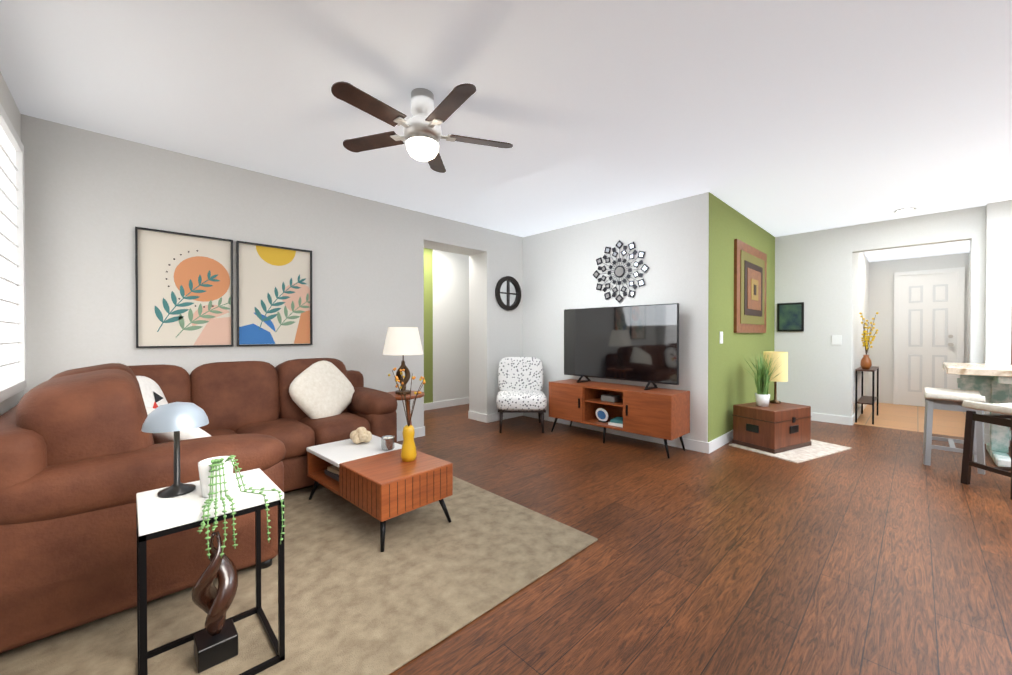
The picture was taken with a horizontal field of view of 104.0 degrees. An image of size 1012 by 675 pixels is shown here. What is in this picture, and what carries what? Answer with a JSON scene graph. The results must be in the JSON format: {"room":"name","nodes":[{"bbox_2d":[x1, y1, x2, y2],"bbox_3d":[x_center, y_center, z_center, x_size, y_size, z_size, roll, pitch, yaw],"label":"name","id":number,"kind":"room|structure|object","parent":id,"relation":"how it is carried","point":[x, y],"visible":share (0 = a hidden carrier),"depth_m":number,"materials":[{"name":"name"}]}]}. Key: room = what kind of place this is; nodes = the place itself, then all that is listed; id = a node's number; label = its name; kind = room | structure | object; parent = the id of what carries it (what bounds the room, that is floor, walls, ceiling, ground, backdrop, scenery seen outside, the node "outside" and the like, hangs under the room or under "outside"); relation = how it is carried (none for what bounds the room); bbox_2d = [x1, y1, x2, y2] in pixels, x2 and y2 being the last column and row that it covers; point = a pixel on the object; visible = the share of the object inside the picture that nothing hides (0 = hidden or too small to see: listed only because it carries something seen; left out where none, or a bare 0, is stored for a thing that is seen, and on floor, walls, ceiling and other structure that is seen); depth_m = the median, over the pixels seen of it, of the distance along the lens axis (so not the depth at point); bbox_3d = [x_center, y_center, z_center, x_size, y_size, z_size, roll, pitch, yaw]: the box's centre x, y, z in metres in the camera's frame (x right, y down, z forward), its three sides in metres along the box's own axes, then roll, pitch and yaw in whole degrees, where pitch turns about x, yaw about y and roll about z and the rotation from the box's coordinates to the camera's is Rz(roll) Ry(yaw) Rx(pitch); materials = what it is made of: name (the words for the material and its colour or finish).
{"room":"living room","nodes":[
{"label":"living room","id":0,"kind":"room"},
{"bbox_2d":[0,71,23,415],"bbox_3d":[0.072,-0.099,-0.810,0.120,2.440,8.760,0,1,-44],"label":"wall","id":1,"kind":"structure","parent":0,"point":[9,106],"depth_m":2.15,"materials":[{"name":"paint"}]},
{"bbox_2d":[0,103,26,401],"bbox_3d":[-2.278,-0.401,1.741,0.030,1.400,1.500,0,1,-44],"label":"window","id":2,"kind":"structure","parent":1,"relation":"in","point":[12,303],"depth_m":2.13,"materials":[{"name":"white"}]},
{"bbox_2d":[21,114,522,430],"bbox_3d":[-1.466,-0.140,4.037,4.620,2.440,0.360,0,1,-44],"label":"wall","id":3,"kind":"structure","parent":0,"point":[93,200],"depth_m":3.10,"materials":[{"name":"paint"}]},
{"bbox_2d":[135,227,233,347],"bbox_3d":[-2.349,-0.345,2.916,0.559,0.834,0.028,0,1,-44],"label":"art print","id":4,"kind":"object","parent":3,"relation":"attached to","point":[184,288],"visible":1,"depth_m":2.90,"materials":[{"name":"beige"}]},
{"bbox_2d":[236,241,312,345],"bbox_3d":[-1.928,-0.349,3.321,0.559,0.834,0.028,0,1,-44],"label":"art print","id":5,"kind":"object","parent":3,"relation":"attached to","point":[274,295],"visible":0.98,"depth_m":3.31,"materials":[{"name":"beige"}]},
{"bbox_2d":[397,426,424,440],"bbox_3d":[-1.889,1.036,3.379,2.785,0.100,0.015,0,1,-44],"label":"baseboard","id":6,"kind":"structure","parent":3,"relation":"attached to","point":[419,432],"depth_m":4.26,"materials":[{"name":"white"}]},
{"bbox_2d":[468,411,484,421],"bbox_3d":[-0.379,1.021,5.112,0.015,0.100,0.330,0,1,-44],"label":"baseboard","id":7,"kind":"structure","parent":3,"relation":"attached to","point":[471,415],"depth_m":5.10,"materials":[{"name":"white"}]},
{"bbox_2d":[485,413,522,422],"bbox_3d":[-0.011,1.020,5.185,0.645,0.100,0.015,0,1,-44],"label":"baseboard","id":8,"kind":"structure","parent":3,"relation":"attached to","point":[493,417],"depth_m":5.09,"materials":[{"name":"white"}]},
{"bbox_2d":[495,276,520,310],"bbox_3d":[0.034,-0.580,5.200,0.450,0.450,0.035,0,1,-44],"label":"mirror","id":9,"kind":"object","parent":3,"relation":"attached to","point":[508,293],"visible":1,"depth_m":5.19,"materials":[{"name":"grey mirror"}]},
{"bbox_2d":[424,248,468,402],"bbox_3d":[-1.060,-0.157,5.981,3.140,2.440,0.120,0,1,-44],"label":"wall","id":10,"kind":"structure","parent":0,"point":[446,325],"depth_m":6.02,"materials":[{"name":"paint"}]},
{"bbox_2d":[424,397,468,410],"bbox_3d":[-1.013,1.014,5.942,2.900,0.100,0.015,0,1,-44],"label":"baseboard","id":11,"kind":"structure","parent":10,"relation":"attached to","point":[448,403],"depth_m":6.03,"materials":[{"name":"white"}]},
{"bbox_2d":[0,0,1011,236],"bbox_3d":[2.962,-1.391,2.956,9.680,0.080,10.200,0,1,-44],"label":"ceiling","id":12,"kind":"structure","parent":0,"point":[775,118],"depth_m":2.19,"materials":[{"name":"white paint"}]},
{"bbox_2d":[331,81,512,172],"bbox_3d":[-0.461,-1.164,2.158,0.993,0.360,0.991,0,1,-44],"label":"ceiling fan","id":13,"kind":"object","parent":12,"relation":"hanging from","point":[423,136],"visible":1,"depth_m":2.12,"materials":[{"name":"brown wood"}]},
{"bbox_2d":[894,207,916,212],"bbox_3d":[4.260,-1.356,4.218,0.170,0.011,0.170,0,1,-44],"label":"recessed light","id":14,"kind":"object","parent":12,"relation":"in","point":[903,210],"visible":1,"depth_m":4.20,"materials":[{"name":"white"}]},
{"bbox_2d":[523,192,708,441],"bbox_3d":[1.105,-0.145,4.601,0.130,2.440,2.390,0,1,-44],"label":"wall","id":15,"kind":"structure","parent":0,"point":[670,239],"depth_m":4.23,"materials":[{"name":"paint"}]},
{"bbox_2d":[523,412,705,452],"bbox_3d":[1.047,1.025,4.569,0.015,0.100,2.370,0,1,-44],"label":"baseboard","id":16,"kind":"structure","parent":15,"relation":"attached to","point":[700,446],"depth_m":4.19,"materials":[{"name":"white"}]},
{"bbox_2d":[593,240,648,302],"bbox_3d":[1.246,-0.723,4.336,0.016,0.692,0.692,0,1,-44],"label":"wall art","id":17,"kind":"object","parent":15,"relation":"attached to","point":[619,271],"visible":0.98,"depth_m":4.33,"materials":[{"name":"grey metal"}]},
{"bbox_2d":[284,404,1011,674],"bbox_3d":[2.053,1.127,2.104,7.160,0.060,10.200,0,1,-44],"label":"floor","id":18,"kind":"structure","parent":0,"point":[874,550],"depth_m":1.96,"materials":[{"name":"brown wood"}]},
{"bbox_2d":[0,476,597,674],"bbox_3d":[-0.936,1.091,2.039,2.200,0.012,1.850,0,1,-44],"label":"area rug","id":19,"kind":"object","parent":18,"relation":"on","point":[358,601],"visible":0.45,"depth_m":1.68,"materials":[{"name":"carpet"}]},
{"bbox_2d":[0,358,397,652],"bbox_3d":[-1.567,0.612,2.493,2.025,0.936,1.655,0,1,-44],"label":"sofa","id":20,"kind":"object","parent":19,"relation":"on","point":[84,459],"visible":0.83,"depth_m":1.55,"materials":[{"name":"leather"}]},
{"bbox_2d":[136,468,284,674],"bbox_3d":[-0.996,0.807,1.334,0.360,0.567,0.340,0,1,-44],"label":"side table","id":21,"kind":"object","parent":19,"relation":"on","point":[156,516],"visible":0.94,"depth_m":1.29,"materials":[{"name":"white stone"}]},
{"bbox_2d":[141,402,208,497],"bbox_3d":[-1.112,0.369,1.336,0.176,0.305,0.176,0,1,-44],"label":"mushroom lamp","id":22,"kind":"object","parent":21,"relation":"on","point":[176,418],"visible":1,"depth_m":1.30,"materials":[{"name":"black plastic"}]},
{"bbox_2d":[197,455,285,558],"bbox_3d":[-0.889,0.538,1.310,0.234,0.291,0.238,0,1,-44],"label":"trailing plant","id":23,"kind":"object","parent":21,"relation":"on","point":[215,475],"visible":1,"depth_m":1.28,"materials":[{"name":"green plant"}]},
{"bbox_2d":[192,531,237,672],"bbox_3d":[-0.995,0.878,1.356,0.132,0.423,0.110,0,1,-44],"label":"sculpture","id":24,"kind":"object","parent":19,"relation":"on","point":[215,641],"visible":0.96,"depth_m":1.34,"materials":[{"name":"black plastic"}]},
{"bbox_2d":[306,435,452,551],"bbox_3d":[-0.822,0.909,2.477,0.514,0.351,0.988,0,1,-44],"label":"coffee table","id":25,"kind":"object","parent":19,"relation":"on","point":[373,479],"visible":0.96,"depth_m":2.24,"materials":[{"name":"orange wood"}]},
{"bbox_2d":[350,427,371,443],"bbox_3d":[-1.002,0.673,2.742,0.146,0.108,0.145,0,1,-44],"label":"knot","id":26,"kind":"object","parent":25,"relation":"on","point":[359,435],"visible":1,"depth_m":2.70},
{"bbox_2d":[381,435,394,450],"bbox_3d":[-0.773,0.690,2.587,0.086,0.082,0.086,0,1,-44],"label":"candle jar","id":27,"kind":"object","parent":25,"relation":"on","point":[387,442],"visible":0.98,"depth_m":2.56,"materials":[{"name":"silver metal"}]},
{"bbox_2d":[388,367,425,461],"bbox_3d":[-0.616,0.459,2.366,0.213,0.548,0.238,0,1,-44],"label":"vase","id":28,"kind":"object","parent":25,"relation":"on","point":[408,452],"visible":1,"depth_m":2.34,"materials":[{"name":"yellow ceramic"}]},
{"bbox_2d":[387,391,423,424],"bbox_3d":[-0.940,0.799,3.621,0.380,0.572,0.380,0,1,-44],"label":"end table","id":29,"kind":"object","parent":18,"relation":"on","point":[407,399],"visible":0.33,"depth_m":3.54,"materials":[{"name":"orange wood"}]},
{"bbox_2d":[383,327,422,394],"bbox_3d":[-0.940,0.210,3.616,0.360,0.604,0.360,0,1,-44],"label":"table lamp","id":30,"kind":"object","parent":29,"relation":"on","point":[403,341],"visible":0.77,"depth_m":3.50,"materials":[{"name":"white fabric"}]},
{"bbox_2d":[496,357,546,432],"bbox_3d":[0.181,0.661,4.707,0.580,0.834,0.619,0,0,1],"label":"accent chair","id":31,"kind":"object","parent":18,"relation":"on","point":[520,381],"visible":1,"depth_m":4.81,"materials":[{"name":"fabric"}]},
{"bbox_2d":[549,379,689,457],"bbox_3d":[1.121,0.795,4.153,0.431,0.573,1.410,0,1,-44],"label":"tv console","id":32,"kind":"object","parent":18,"relation":"on","point":[663,413],"visible":0.98,"depth_m":3.82,"materials":[{"name":"orange wood"}]},
{"bbox_2d":[595,408,608,422],"bbox_3d":[1.017,0.813,4.164,0.075,0.149,0.150,0,1,-44],"label":"decorative plate","id":33,"kind":"object","parent":32,"relation":"in","point":[601,414],"visible":1,"depth_m":4.14,"materials":[{"name":"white ceramic"}]},
{"bbox_2d":[601,394,619,402],"bbox_3d":[1.085,0.626,4.117,0.108,0.074,0.168,0,1,-44],"label":"decorative box","id":34,"kind":"object","parent":32,"relation":"in","point":[610,398],"visible":1,"depth_m":4.08,"materials":[{"name":"grey"}]},
{"bbox_2d":[608,417,622,427],"bbox_3d":[1.176,0.861,4.039,0.220,0.055,0.178,0,1,-44],"label":"books","id":35,"kind":"object","parent":32,"relation":"in","point":[617,421],"visible":0.64,"depth_m":3.98,"materials":[{"name":"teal paper"}]},
{"bbox_2d":[564,303,678,389],"bbox_3d":[1.161,0.090,4.206,0.240,0.834,1.340,0,1,-44],"label":"tv","id":36,"kind":"object","parent":32,"relation":"on","point":[639,343],"visible":1,"depth_m":4.10,"materials":[{"name":"black plastic"}]},
{"bbox_2d":[729,439,851,462],"bbox_3d":[2.796,1.076,3.900,0.950,0.010,0.620,0,1,-27],"label":"rug","id":37,"kind":"object","parent":18,"relation":"on","point":[815,449],"visible":0.57,"depth_m":3.72,"materials":[{"name":"white fabric"}]},
{"bbox_2d":[732,400,810,453],"bbox_3d":[2.665,0.875,3.960,0.644,0.389,0.415,0,1,-27],"label":"chest","id":38,"kind":"object","parent":37,"relation":"on","point":[774,428],"visible":0.98,"depth_m":3.80,"materials":[{"name":"brown wood"}]},
{"bbox_2d":[738,352,782,406],"bbox_3d":[2.502,0.411,3.901,0.398,0.538,0.440,0,1,-44],"label":"grass plant","id":39,"kind":"object","parent":38,"relation":"on","point":[762,395],"visible":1,"depth_m":3.90,"materials":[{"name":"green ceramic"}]},
{"bbox_2d":[763,351,787,403],"bbox_3d":[2.801,0.413,4.109,0.210,0.530,0.210,0,1,-44],"label":"lamp","id":40,"kind":"object","parent":38,"relation":"on","point":[783,367],"visible":0.92,"depth_m":4.02,"materials":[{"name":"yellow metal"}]},
{"bbox_2d":[923,387,985,474],"bbox_3d":[3.847,0.775,3.410,0.473,0.623,0.343,0,1,-44],"label":"stool","id":41,"kind":"object","parent":18,"relation":"on","point":[945,399],"visible":0.94,"depth_m":3.35,"materials":[{"name":"grey wood"}]},
{"bbox_2d":[943,362,1011,466],"bbox_3d":[4.908,0.676,3.027,0.900,0.825,2.080,0,1,-44],"label":"table","id":42,"kind":"object","parent":18,"relation":"on","point":[992,383],"visible":0.77,"depth_m":3.51,"materials":[{"name":"stone"}]},
{"bbox_2d":[960,400,1011,499],"bbox_3d":[3.637,0.780,2.791,0.473,0.623,0.343,0,0,1],"label":"stool","id":43,"kind":"object","parent":18,"relation":"on","point":[1000,419],"visible":1,"depth_m":2.89,"materials":[{"name":"black wood"}]},
{"bbox_2d":[708,192,774,441],"bbox_3d":[2.784,-0.145,4.637,2.580,2.440,0.125,0,1,-44],"label":"wall","id":44,"kind":"structure","parent":0,"point":[731,382],"depth_m":4.09,"materials":[{"name":"paint"}]},
{"bbox_2d":[706,430,732,453],"bbox_3d":[2.780,1.026,4.547,2.485,0.100,0.015,0,1,-44],"label":"baseboard","id":45,"kind":"structure","parent":44,"relation":"attached to","point":[710,446],"depth_m":3.88,"materials":[{"name":"white"}]},
{"bbox_2d":[720,332,722,343],"bbox_3d":[2.139,0.001,3.924,0.080,0.120,0.012,0,1,-44],"label":"switch plate","id":46,"kind":"object","parent":44,"relation":"attached to","point":[721,333],"depth_m":3.92,"materials":[{"name":"white plastic"}]},
{"bbox_2d":[734,239,766,332],"bbox_3d":[2.861,-0.550,4.583,1.180,0.990,0.052,0,1,-44],"label":"art","id":47,"kind":"object","parent":44,"relation":"attached to","point":[750,275],"visible":1,"depth_m":4.45,"materials":[{"name":"brown wood"}]},
{"bbox_2d":[852,252,871,414],"bbox_3d":[5.147,-0.155,5.801,2.440,2.440,0.123,0,1,-44],"label":"wall","id":48,"kind":"structure","parent":0,"point":[862,268],"depth_m":5.56,"materials":[{"name":"paint"}]},
{"bbox_2d":[851,404,866,424],"bbox_3d":[5.104,1.016,5.673,2.455,0.100,0.015,0,1,-44],"label":"baseboard","id":49,"kind":"structure","parent":48,"relation":"attached to","point":[864,405],"depth_m":5.21,"materials":[{"name":"white"}]},
{"bbox_2d":[774,200,1011,433],"bbox_3d":[5.886,-0.132,3.121,0.210,2.440,6.370,0,1,-44],"label":"wall","id":50,"kind":"structure","parent":0,"point":[814,271],"depth_m":4.86,"materials":[{"name":"paint"}]},
{"bbox_2d":[777,302,803,330],"bbox_3d":[3.787,-0.271,5.264,0.021,0.380,0.290,0,1,-44],"label":"picture","id":51,"kind":"object","parent":50,"relation":"attached to","point":[790,316],"visible":0.93,"depth_m":5.25,"materials":[{"name":"black plastic"}]},
{"bbox_2d":[811,412,850,424],"bbox_3d":[3.961,1.021,5.123,0.045,0.100,0.750,0,1,-44],"label":"baseboard","id":52,"kind":"structure","parent":50,"relation":"attached to","point":[845,420],"depth_m":4.96,"materials":[{"name":"white"}]},
{"bbox_2d":[831,335,841,344],"bbox_3d":[4.122,0.032,4.930,0.008,0.120,0.100,0,1,-44],"label":"switch plate","id":53,"kind":"object","parent":50,"relation":"attached to","point":[836,339],"depth_m":4.93,"materials":[{"name":"white plastic"}]},
{"bbox_2d":[1010,318,1011,445],"bbox_3d":[5.391,0.029,3.590,0.035,2.110,0.990,0,1,-44],"label":"wall","id":54,"kind":"structure","parent":50,"relation":"attached to","point":[1011,359],"depth_m":3.95,"materials":[{"name":"grey paint"}]},
{"bbox_2d":[854,402,965,436],"bbox_3d":[5.542,1.098,5.458,2.520,0.060,1.600,0,1,-44],"label":"floor","id":55,"kind":"structure","parent":0,"point":[911,418],"depth_m":5.16,"materials":[{"name":"beige tile"}]},
{"bbox_2d":[855,366,878,424],"bbox_3d":[4.758,0.735,5.204,0.800,0.670,0.175,0,1,-44],"label":"plant stand","id":56,"kind":"object","parent":55,"relation":"on","point":[869,400],"visible":0.88,"depth_m":4.99,"materials":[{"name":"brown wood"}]},
{"bbox_2d":[859,312,878,368],"bbox_3d":[4.582,0.039,4.996,0.249,0.723,0.191,0,1,-44],"label":"vase","id":57,"kind":"object","parent":56,"relation":"on","point":[865,362],"visible":1,"depth_m":4.98,"materials":[{"name":"brown"}]},
{"bbox_2d":[863,240,969,261],"bbox_3d":[5.516,-1.301,5.321,2.320,0.140,1.067,0,1,-44],"label":"ceiling","id":58,"kind":"structure","parent":0,"point":[957,247],"depth_m":5.67,"materials":[{"name":"white paint"}]},
{"bbox_2d":[868,253,967,406],"bbox_3d":[6.402,-0.158,6.170,0.120,2.440,1.050,0,1,-44],"label":"wall","id":59,"kind":"structure","parent":0,"point":[873,288],"depth_m":6.36,"materials":[{"name":"paint"}]},
{"bbox_2d":[893,267,964,406],"bbox_3d":[6.411,0.018,6.014,0.085,2.090,0.730,0,1,-44],"label":"door","id":60,"kind":"structure","parent":59,"relation":"attached to","point":[928,323],"depth_m":6.03,"materials":[{"name":"white wood"}]},
{"bbox_2d":[964,252,969,362],"bbox_3d":[5.971,-0.148,4.944,2.440,2.440,0.120,0,1,-44],"label":"wall","id":61,"kind":"structure","parent":0,"point":[966,346],"depth_m":5.73,"materials":[{"name":"paint"}]}
]}

